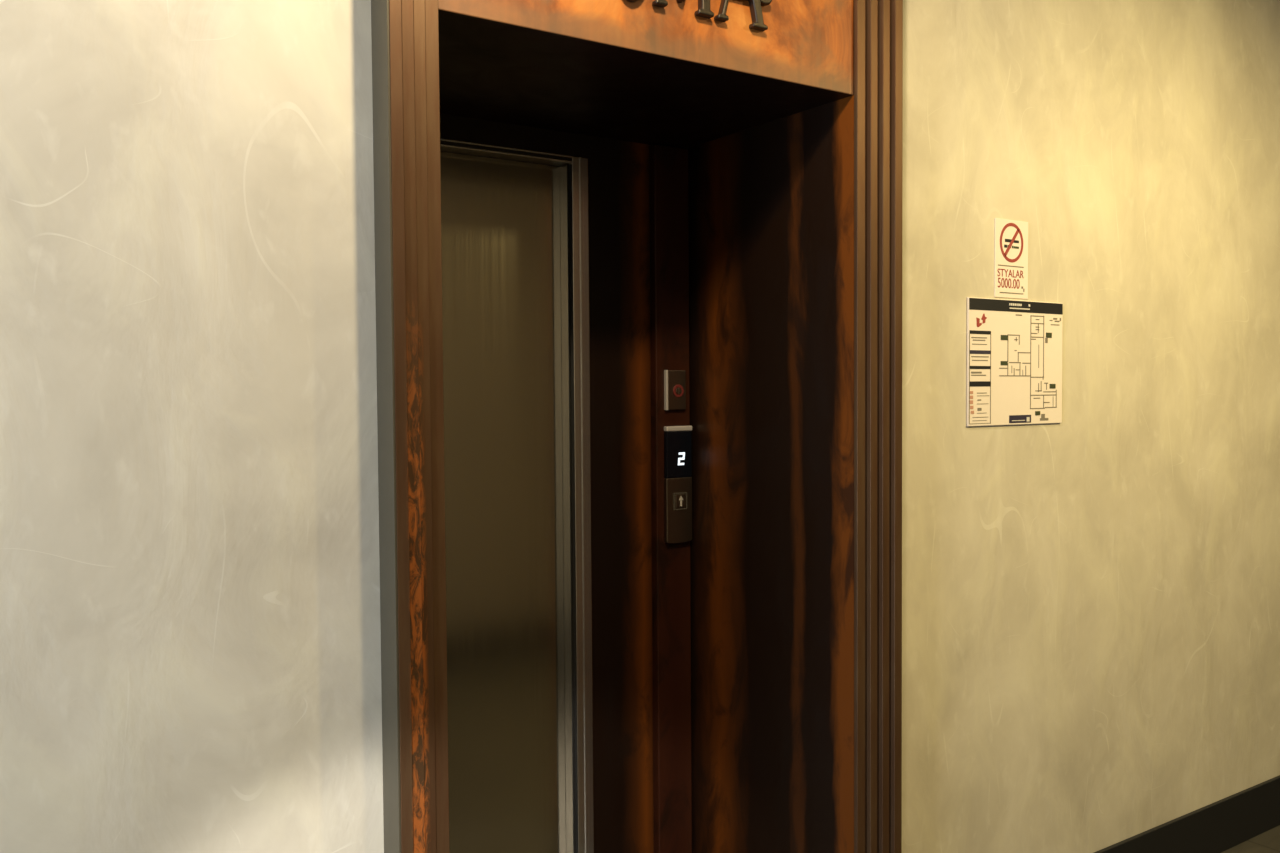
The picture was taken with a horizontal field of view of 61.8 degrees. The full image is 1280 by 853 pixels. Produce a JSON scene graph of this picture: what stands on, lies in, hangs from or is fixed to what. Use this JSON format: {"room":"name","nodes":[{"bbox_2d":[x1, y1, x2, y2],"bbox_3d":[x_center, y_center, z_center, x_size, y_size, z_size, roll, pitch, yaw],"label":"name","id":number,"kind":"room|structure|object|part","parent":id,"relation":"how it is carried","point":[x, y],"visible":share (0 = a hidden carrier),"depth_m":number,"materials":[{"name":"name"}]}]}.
{"room":"elevator lobby","nodes":[
{"label":"elevator lobby","id":0,"kind":"room"},
{"bbox_2d":[0,0,1279,852],"bbox_3d":[0.621,-0.020,2.661,10.000,2.850,0.140,-2,2,-34],"label":"wall","id":1,"kind":"structure","parent":0,"point":[190,627],"depth_m":1.84,"materials":[{"name":"beige paint"}]},
{"bbox_2d":[994,218,1027,298],"bbox_3d":[0.972,-0.438,2.798,0.136,0.203,0.003,-2,2,-34],"label":"no smoking sign","id":2,"kind":"object","parent":1,"relation":"attached to","point":[1011,236],"visible":1,"depth_m":2.80,"materials":[{"name":"beige plastic"}]},
{"bbox_2d":[967,297,1062,425],"bbox_3d":[0.991,-0.168,2.817,0.390,0.327,0.007,-2,2,-34],"label":"board","id":3,"kind":"object","parent":1,"relation":"attached to","point":[1014,347],"visible":1,"depth_m":2.81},
{"bbox_3d":[1.004,-0.020,2.827,0.091,0.020,0.001,-2,2,-34],"label":"footer plate","id":4,"kind":"part","parent":3,"relation":"part of","materials":[{"name":"plastic"}]},
{"bbox_2d":[1094,775,1279,852],"bbox_3d":[2.701,1.263,4.006,5.112,0.165,0.014,-2,2,-34],"label":"baseboard","id":5,"kind":"structure","parent":1,"relation":"attached to","point":[1219,826],"depth_m":3.42,"materials":[{"name":"black wood"}]},
{"bbox_2d":[1221,825,1279,852],"bbox_3d":[1.089,1.474,2.031,10.000,0.100,3.200,-2,2,-34],"label":"floor","id":6,"kind":"structure","parent":0,"point":[1268,841],"depth_m":3.50,"materials":[{"name":"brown tile"}]},
{"bbox_2d":[371,0,902,852],"bbox_3d":[-0.124,0.057,2.466,1.230,2.720,0.795,-2,2,-34],"label":"portal","id":7,"kind":"object","parent":6,"relation":"on","point":[745,183],"visible":0.91,"depth_m":2.55,"materials":[{"name":"brown wood"}]},
{"bbox_3d":[-0.387,0.130,1.856,0.102,2.620,0.074,-2,2,-34],"label":"casing","id":8,"kind":"part","parent":7,"relation":"part of","materials":[{"name":"brown wood"}]},
{"bbox_2d":[440,138,593,852],"bbox_3d":[-0.457,0.360,2.685,0.694,2.103,0.155,-2,2,-34],"label":"elevator door","id":9,"kind":"structure","parent":7,"relation":"attached to","point":[515,222],"depth_m":2.75,"materials":[{"name":"silver metal"}]},
{"bbox_3d":[-0.162,0.354,2.825,0.048,2.103,0.052,-2,2,-34],"label":"door frame","id":10,"kind":"part","parent":9,"relation":"part of","materials":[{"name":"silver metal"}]},
{"bbox_3d":[-0.319,0.326,2.761,1.012,2.165,0.100,-2,2,-34],"label":"panel","id":11,"kind":"part","parent":7,"relation":"part of","materials":[{"name":"brown wood"}]},
{"bbox_3d":[-0.118,-0.757,2.415,1.052,0.020,0.647,-2,2,-34],"label":"soffit panel","id":12,"kind":"part","parent":7,"relation":"part of","materials":[{"name":"brown wood"}]},
{"bbox_2d":[664,370,685,409],"bbox_3d":[0.098,-0.100,2.926,0.067,0.109,0.016,-2,2,-34],"label":"switch plate","id":13,"kind":"object","parent":7,"relation":"attached to","point":[674,380],"visible":1,"depth_m":2.92,"materials":[{"name":"brown metal"}]},
{"bbox_3d":[0.071,-0.099,2.910,0.006,0.109,0.011,-2,2,-34],"label":"edge trim","id":14,"kind":"part","parent":13,"relation":"part of","materials":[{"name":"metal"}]},
{"bbox_2d":[664,426,691,542],"bbox_3d":[0.106,0.159,2.937,0.087,0.322,0.019,-2,2,-34],"label":"panel","id":15,"kind":"object","parent":7,"relation":"attached to","point":[678,442],"visible":1,"depth_m":2.93,"materials":[{"name":"brown metal"}]},
{"bbox_3d":[0.105,0.230,2.941,0.087,0.180,0.014,-2,2,-34],"label":"panel","id":16,"kind":"part","parent":15,"relation":"part of","materials":[{"name":"brown metal"}]},
{"bbox_2d":[652,0,713,18],"bbox_3d":[0.087,-0.929,2.142,0.144,0.195,0.018,-2,2,-34],"label":"letter","id":17,"kind":"object","parent":7,"relation":"attached to","point":[703,10],"visible":1,"depth_m":2.16,"materials":[{"name":"grey metal"}]},
{"bbox_2d":[714,0,771,30],"bbox_3d":[0.215,-0.933,2.228,0.145,0.195,0.018,-2,2,-34],"label":"letter","id":18,"kind":"object","parent":7,"relation":"attached to","point":[755,5],"visible":1,"depth_m":2.24,"materials":[{"name":"grey metal"}]},
{"bbox_3d":[0.319,0.322,2.738,0.020,2.165,0.651,-2,2,-34],"label":"jamb panel","id":19,"kind":"part","parent":7,"relation":"part of","materials":[{"name":"brown wood"}]},
{"bbox_3d":[0.541,0.102,2.480,0.112,2.620,0.074,-2,2,-34],"label":"casing","id":20,"kind":"part","parent":7,"relation":"part of","materials":[{"name":"brown wood"}]}
]}

